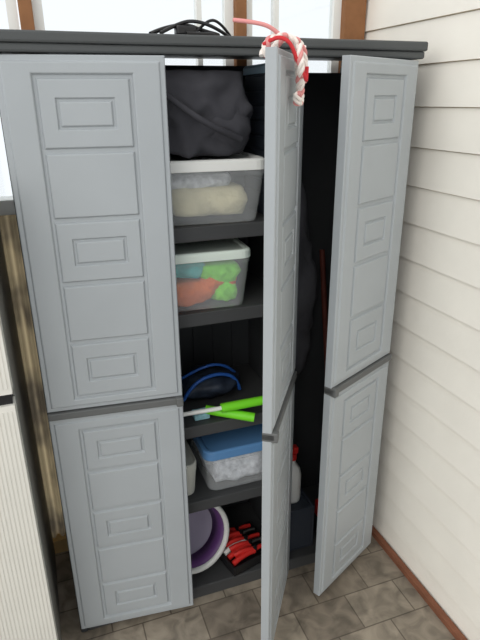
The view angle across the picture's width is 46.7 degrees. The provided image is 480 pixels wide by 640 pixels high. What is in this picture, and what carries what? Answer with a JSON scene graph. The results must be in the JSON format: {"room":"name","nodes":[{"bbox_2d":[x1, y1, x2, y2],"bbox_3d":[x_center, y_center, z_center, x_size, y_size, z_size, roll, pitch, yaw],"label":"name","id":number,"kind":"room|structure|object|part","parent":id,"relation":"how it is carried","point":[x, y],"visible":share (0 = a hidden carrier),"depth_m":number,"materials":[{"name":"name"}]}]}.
{"room":"sunroom","nodes":[
{"label":"sunroom","id":0,"kind":"room"},
{"bbox_2d":[52,533,68,553],"bbox_3d":[-1.164,-0.240,1.602,3.390,2.600,0.070,-8,23,-18],"label":"wall","id":1,"kind":"structure","parent":0,"point":[60,542],"depth_m":2.19,"materials":[{"name":"brown wood"}]},
{"bbox_2d":[0,196,15,215],"bbox_3d":[-1.691,-0.219,1.405,2.270,0.045,0.090,-8,23,-18],"label":"trim","id":2,"kind":"structure","parent":1,"relation":"attached to","point":[7,207],"depth_m":1.69,"materials":[{"name":"grey plastic"}]},
{"bbox_2d":[5,0,19,29],"bbox_3d":[-1.695,-0.724,1.205,2.272,1.100,0.030,-8,23,-18],"label":"window","id":3,"kind":"structure","parent":1,"relation":"in","point":[11,7],"depth_m":1.55,"materials":[{"name":"white paint"}]},
{"bbox_2d":[17,0,34,29],"bbox_3d":[-0.607,-0.878,1.569,0.036,1.100,0.080,-8,23,-18],"label":"trim","id":4,"kind":"structure","parent":1,"relation":"attached to","point":[24,6],"depth_m":1.54,"materials":[{"name":"brown wood"}]},
{"bbox_2d":[0,215,65,537],"bbox_3d":[-0.833,0.275,1.928,0.380,1.275,0.024,-8,23,-18],"label":"curtain","id":5,"kind":"object","parent":1,"relation":"hanging from","point":[10,239],"visible":0.19,"depth_m":1.92,"materials":[{"name":"brown fabric"}]},
{"bbox_2d":[31,0,233,65],"bbox_3d":[-0.308,-0.920,1.670,0.600,1.100,0.030,-8,23,-18],"label":"window","id":6,"kind":"structure","parent":1,"relation":"in","point":[227,5],"depth_m":1.73,"materials":[{"name":"white plastic"}]},
{"bbox_2d":[233,0,246,65],"bbox_3d":[-0.009,-0.963,1.770,0.036,1.100,0.080,-8,23,-18],"label":"trim","id":7,"kind":"structure","parent":1,"relation":"attached to","point":[239,6],"depth_m":1.74,"materials":[{"name":"brown wood"}]},
{"bbox_2d":[247,0,341,72],"bbox_3d":[0.171,-0.988,1.830,0.347,1.100,0.030,-8,23,-18],"label":"window","id":8,"kind":"structure","parent":1,"relation":"in","point":[335,5],"depth_m":1.85,"materials":[{"name":"white plastic"}]},
{"bbox_2d":[338,0,366,72],"bbox_3d":[0.372,-1.017,1.897,0.081,1.100,0.080,-8,23,-18],"label":"trim","id":9,"kind":"structure","parent":1,"relation":"attached to","point":[353,12],"depth_m":1.86,"materials":[{"name":"brown wood"}]},
{"bbox_2d":[55,535,455,639],"bbox_3d":[-0.545,1.576,0.603,3.440,0.050,3.510,-8,23,-18],"label":"floor","id":10,"kind":"structure","parent":0,"point":[371,599],"depth_m":1.93,"materials":[{"name":"tile"}]},
{"bbox_2d":[0,230,60,639],"bbox_3d":[-0.913,0.369,1.531,0.620,1.515,0.565,-8,23,-18],"label":"refrigerator","id":11,"kind":"object","parent":10,"relation":"on","point":[29,601],"visible":1,"depth_m":1.49,"materials":[{"name":"white metal"}]},
{"bbox_3d":[-0.838,-0.017,1.146,0.620,0.485,0.048,-8,23,-18],"label":"door","id":12,"kind":"part","parent":11,"relation":"part of","materials":[{"name":"white metal"}]},
{"bbox_3d":[-0.832,0.662,1.415,0.620,0.915,0.048,-8,23,-18],"label":"door","id":13,"kind":"part","parent":11,"relation":"part of","materials":[{"name":"white metal"}]},
{"bbox_2d":[0,29,427,639],"bbox_3d":[-0.028,0.133,1.719,1.124,1.800,0.730,-8,23,-18],"label":"storage cabinet","id":14,"kind":"object","parent":10,"relation":"on","point":[84,115],"visible":0.97,"depth_m":1.54,"materials":[{"name":"grey plastic"}]},
{"bbox_3d":[-0.591,0.168,1.705,0.024,1.756,0.373,-8,23,-18],"label":"panel","id":15,"kind":"part","parent":14,"relation":"part of","materials":[{"name":"grey plastic"}]},
{"bbox_3d":[-0.347,0.247,1.570,0.372,0.028,0.042,-6,22,-13],"label":"rail","id":16,"kind":"part","parent":14,"relation":"part of","materials":[{"name":"grey plastic"}]},
{"bbox_2d":[149,19,230,35],"bbox_3d":[-0.114,-0.710,1.349,0.216,0.042,0.062,-8,23,-18],"label":"power cable","id":17,"kind":"object","parent":14,"relation":"on","point":[182,27],"visible":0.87,"depth_m":1.34,"materials":[{"name":"black plastic"}]},
{"bbox_2d":[185,439,195,495],"bbox_3d":[-0.213,0.506,1.907,0.101,0.128,0.183,-8,23,-18],"label":"plastic tub","id":18,"kind":"object","parent":14,"relation":"on","point":[190,458],"visible":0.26,"depth_m":1.85,"materials":[{"name":"grey plastic"}]},
{"bbox_3d":[-0.214,0.456,1.887,0.101,0.020,0.183,-8,23,-18],"label":"lid","id":19,"kind":"part","parent":18,"relation":"part of","materials":[{"name":"grey plastic"}]},
{"bbox_2d":[189,506,228,573],"bbox_3d":[-0.187,0.758,2.043,0.273,0.263,0.206,-11,24,-25],"label":"plastic basin","id":20,"kind":"object","parent":14,"relation":"in","point":[209,528],"visible":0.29,"depth_m":2.08,"materials":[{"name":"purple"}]},
{"bbox_3d":[-0.195,0.773,2.058,0.253,0.253,0.140,-12,9,-28],"label":"bowl","id":21,"kind":"part","parent":20,"relation":"part of","materials":[{"name":"purple plastic"}]},
{"bbox_2d":[181,363,240,401],"bbox_3d":[-0.113,0.198,1.904,0.239,0.120,0.182,-8,23,-18],"label":"mesh bag","id":22,"kind":"object","parent":14,"relation":"on","point":[204,381],"visible":0.92,"depth_m":1.85,"materials":[{"name":"blue fabric"}]},
{"bbox_2d":[174,238,249,306],"bbox_3d":[-0.133,-0.149,1.692,0.288,0.173,0.244,-7,22,-15],"label":"plastic storage bin","id":23,"kind":"object","parent":14,"relation":"on","point":[205,270],"visible":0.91,"depth_m":1.61,"materials":[{"name":"white"}]},
{"bbox_3d":[-0.134,-0.217,1.665,0.288,0.026,0.244,-7,22,-15],"label":"lid","id":24,"kind":"part","parent":23,"relation":"part of","materials":[{"name":"white plastic"}]},
{"bbox_3d":[-0.087,-0.735,1.528,1.124,0.043,0.427,-8,23,-18],"label":"lid","id":25,"kind":"part","parent":14,"relation":"part of","materials":[{"name":"grey plastic"}]},
{"bbox_2d":[170,151,264,216],"bbox_3d":[-0.127,-0.396,1.638,0.341,0.173,0.321,-6,22,-14],"label":"plastic storage bin","id":26,"kind":"object","parent":14,"relation":"on","point":[200,185],"visible":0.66,"depth_m":1.54,"materials":[{"name":"white"}]},
{"bbox_2d":[165,69,253,157],"bbox_3d":[-0.155,-0.564,1.518,0.370,0.217,0.306,-8,23,-18],"label":"fabric bag","id":27,"kind":"object","parent":26,"relation":"on","point":[209,112],"visible":0.64,"depth_m":1.44,"materials":[{"name":"black fabric"}]},
{"bbox_3d":[-0.127,-0.463,1.611,0.341,0.030,0.321,-6,22,-14],"label":"lid","id":28,"kind":"part","parent":26,"relation":"part of","materials":[{"name":"white plastic"}]},
{"bbox_2d":[173,205,263,243],"bbox_3d":[-0.246,-0.286,1.654,0.712,0.041,0.361,-8,23,-18],"label":"shelf","id":29,"kind":"object","parent":14,"relation":"attached to","point":[250,223],"depth_m":1.56,"materials":[{"name":"grey plastic"}]},
{"bbox_2d":[178,270,263,328],"bbox_3d":[-0.244,-0.054,1.746,0.712,0.041,0.361,-8,23,-18],"label":"shelf","id":30,"kind":"object","parent":14,"relation":"attached to","point":[248,302],"depth_m":1.66,"materials":[{"name":"grey plastic"}]},
{"bbox_2d":[183,396,262,416],"bbox_3d":[-0.057,0.279,1.746,0.317,0.072,0.032,-7,23,-16],"label":"squeegee","id":31,"kind":"object","parent":14,"relation":"on","point":[255,401],"visible":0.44,"depth_m":1.74,"materials":[{"name":"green plastic"}]},
{"bbox_3d":[-0.131,0.286,1.727,0.150,0.015,0.014,-7,22,-15],"label":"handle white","id":32,"kind":"part","parent":31,"relation":"part of","materials":[{"name":"white plastic"}]},
{"bbox_3d":[0.018,0.266,1.766,0.161,0.034,0.030,-7,22,-15],"label":"handle green","id":33,"kind":"part","parent":31,"relation":"part of","materials":[{"name":"green plastic"}]},
{"bbox_2d":[183,364,262,438],"bbox_3d":[-0.241,0.295,1.885,0.712,0.041,0.361,-8,23,-18],"label":"shelf","id":34,"kind":"object","parent":14,"relation":"attached to","point":[251,380],"depth_m":1.85,"materials":[{"name":"grey plastic"}]},
{"bbox_2d":[192,405,254,421],"bbox_3d":[-0.054,0.296,1.776,0.204,0.048,0.054,0,22,2],"label":"brush","id":35,"kind":"object","parent":14,"relation":"on","point":[236,414],"visible":0.79,"depth_m":1.76,"materials":[{"name":"green plastic"}]},
{"bbox_2d":[187,440,261,513],"bbox_3d":[-0.239,0.565,1.991,0.712,0.041,0.361,-8,23,-18],"label":"shelf","id":36,"kind":"object","parent":14,"relation":"attached to","point":[208,493],"depth_m":1.90,"materials":[{"name":"grey"}]},
{"bbox_2d":[193,424,261,481],"bbox_3d":[-0.038,0.449,1.993,0.264,0.168,0.284,-8,23,-18],"label":"plastic storage bin","id":37,"kind":"object","parent":14,"relation":"on","point":[235,454],"visible":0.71,"depth_m":1.89,"materials":[{"name":"white"}]},
{"bbox_3d":[-0.038,0.386,1.968,0.264,0.032,0.284,-8,23,-18],"label":"lid","id":38,"kind":"part","parent":37,"relation":"part of","materials":[{"name":"blue plastic"}]},
{"bbox_2d":[219,521,261,576],"bbox_3d":[0.008,0.867,2.118,0.187,0.039,0.172,-15,26,-31],"label":"tray","id":39,"kind":"object","parent":14,"relation":"on","point":[252,560],"visible":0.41,"depth_m":2.05,"materials":[{"name":"black plastic"}]},
{"bbox_2d":[223,539,245,555],"bbox_3d":[-0.019,0.852,2.088,0.100,0.031,0.023,-15,26,-31],"label":"grip","id":40,"kind":"object","parent":39,"relation":"on","point":[226,551],"visible":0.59,"depth_m":2.07,"materials":[{"name":"white plastic"}]},
{"bbox_2d":[226,536,243,546],"bbox_3d":[-0.018,0.835,2.096,0.086,0.028,0.018,-11,24,-24],"label":"grip","id":41,"kind":"object","parent":40,"relation":"on","point":[234,540],"visible":0.84,"depth_m":2.09,"materials":[{"name":"red plastic"}]},
{"bbox_2d":[228,534,241,540],"bbox_3d":[-0.036,0.839,2.110,0.100,0.031,0.023,-15,26,-31],"label":"grip","id":42,"kind":"object","parent":39,"relation":"on","point":[238,535],"visible":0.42,"depth_m":2.11,"materials":[{"name":"red plastic"}]},
{"bbox_2d":[228,531,239,537],"bbox_3d":[-0.035,0.822,2.118,0.086,0.028,0.018,-11,24,-24],"label":"grip","id":43,"kind":"object","parent":42,"relation":"on","point":[234,533],"visible":0.54,"depth_m":2.12,"materials":[{"name":"red plastic"}]},
{"bbox_2d":[227,543,250,559],"bbox_3d":[-0.003,0.857,2.064,0.100,0.031,0.023,-15,26,-31],"label":"grip","id":44,"kind":"object","parent":39,"relation":"on","point":[230,555],"visible":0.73,"depth_m":2.05,"materials":[{"name":"red plastic"}]},
{"bbox_2d":[229,540,248,550],"bbox_3d":[-0.001,0.840,2.072,0.086,0.028,0.018,-11,24,-24],"label":"grip","id":45,"kind":"object","parent":44,"relation":"on","point":[236,545],"visible":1,"depth_m":2.06,"materials":[{"name":"red plastic"}]},
{"bbox_2d":[233,546,253,557],"bbox_3d":[0.016,0.853,2.050,0.086,0.028,0.018,-11,24,-24],"label":"grip","id":46,"kind":"object","parent":39,"relation":"on","point":[245,549],"visible":1,"depth_m":2.04,"materials":[{"name":"red plastic"}]},
{"bbox_2d":[232,549,255,565],"bbox_3d":[0.014,0.870,2.042,0.100,0.031,0.023,-15,26,-31],"label":"grip","id":47,"kind":"object","parent":39,"relation":"on","point":[242,556],"visible":1,"depth_m":2.03,"materials":[{"name":"red plastic"}]},
{"bbox_2d":[239,523,250,529],"bbox_3d":[0.011,0.814,2.179,0.066,0.024,0.017,-14,26,-31],"label":"jaw","id":48,"kind":"object","parent":39,"relation":"on","point":[248,525],"visible":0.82,"depth_m":2.18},
{"bbox_2d":[243,527,254,534],"bbox_3d":[0.028,0.820,2.155,0.066,0.024,0.017,-14,26,-31],"label":"jaw","id":49,"kind":"object","parent":39,"relation":"on","point":[251,529],"visible":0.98,"depth_m":2.15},
{"bbox_2d":[248,532,259,538],"bbox_3d":[0.045,0.832,2.133,0.066,0.024,0.017,-14,26,-31],"label":"jaw","id":50,"kind":"object","parent":39,"relation":"on","point":[257,534],"visible":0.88,"depth_m":2.13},
{"bbox_2d":[252,536,261,543],"bbox_3d":[0.062,0.838,2.109,0.066,0.024,0.017,-14,26,-31],"label":"jaw","id":51,"kind":"object","parent":39,"relation":"on","point":[257,539],"visible":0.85,"depth_m":2.10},
{"bbox_3d":[-0.146,0.021,2.024,1.052,1.726,0.018,-8,23,-18],"label":"panel","id":52,"kind":"part","parent":14,"relation":"part of","materials":[{"name":"black plastic"}]},
{"bbox_2d":[243,63,264,214],"bbox_3d":[0.063,-0.532,1.653,0.048,0.412,0.196,-8,23,-18],"label":"divider panel","id":53,"kind":"object","parent":14,"relation":"on","point":[254,74],"visible":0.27,"depth_m":1.63,"materials":[{"name":"grey plastic"}]},
{"bbox_3d":[0.061,-0.713,1.581,0.048,0.024,0.196,-8,23,-18],"label":"lid","id":54,"kind":"part","parent":53,"relation":"part of","materials":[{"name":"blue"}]},
{"bbox_2d":[233,18,308,105],"bbox_3d":[0.096,-0.537,1.164,0.203,0.168,0.105,-17,27,-35],"label":"rope","id":55,"kind":"object","parent":14,"relation":"hanging from","point":[299,50],"visible":0.98,"depth_m":1.13,"materials":[{"name":"white"}]},
{"bbox_3d":[0.098,-0.533,1.136,0.104,0.085,0.036,-8,23,-18],"label":"cord red","id":56,"kind":"part","parent":55,"relation":"part of","materials":[{"name":"red fabric"}]},
{"bbox_3d":[0.121,0.236,1.588,0.042,0.028,0.372,5,22,13],"label":"rail","id":57,"kind":"part","parent":14,"relation":"part of","materials":[{"name":"grey plastic"}]},
{"bbox_2d":[290,488,314,550],"bbox_3d":[0.192,0.755,2.192,0.115,0.189,0.210,-8,23,-18],"label":"crate","id":58,"kind":"object","parent":14,"relation":"on","point":[302,512],"visible":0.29,"depth_m":2.10,"materials":[{"name":"grey plastic"}]},
{"bbox_2d":[291,445,300,503],"bbox_3d":[0.195,0.576,2.094,0.072,0.232,0.072,-8,23,-18],"label":"spray bottle","id":59,"kind":"object","parent":58,"relation":"on","point":[296,473],"visible":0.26,"depth_m":2.07,"materials":[{"name":"white plastic"}]},
{"bbox_2d":[294,182,316,373],"bbox_3d":[0.196,-0.272,1.930,0.169,1.032,0.118,-8,23,-18],"label":"coat","id":60,"kind":"object","parent":14,"relation":"hanging from","point":[307,273],"visible":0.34,"depth_m":1.96,"materials":[{"name":"fabric"}]},
{"bbox_2d":[314,249,327,532],"bbox_3d":[0.327,0.296,2.110,0.130,1.101,0.250,-8,23,-18],"label":"broom","id":61,"kind":"object","parent":14,"relation":"on","point":[322,251],"visible":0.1,"depth_m":2.04,"materials":[{"name":"red plastic"}]},
{"bbox_3d":[0.330,0.223,2.094,0.020,0.954,0.229,-6,22,-15],"label":"handle","id":62,"kind":"part","parent":61,"relation":"part of","materials":[{"name":"red plastic"}]},
{"bbox_3d":[0.382,0.167,1.755,0.042,0.028,0.341,19,29,40],"label":"rail","id":63,"kind":"part","parent":14,"relation":"part of","materials":[{"name":"grey plastic"}]},
{"bbox_2d":[364,0,479,639],"bbox_3d":[1.046,0.095,0.643,0.089,2.746,3.510,-8,23,-18],"label":"wall","id":64,"kind":"structure","parent":0,"point":[427,504],"depth_m":1.75,"materials":[{"name":"white wood"}]},
{"bbox_2d":[371,525,466,639],"bbox_3d":[1.015,1.337,1.073,0.022,0.022,3.430,-8,23,-18],"label":"baseboard","id":65,"kind":"structure","parent":64,"relation":"attached to","point":[457,634],"depth_m":2.00,"materials":[{"name":"brown wood"}]}
]}

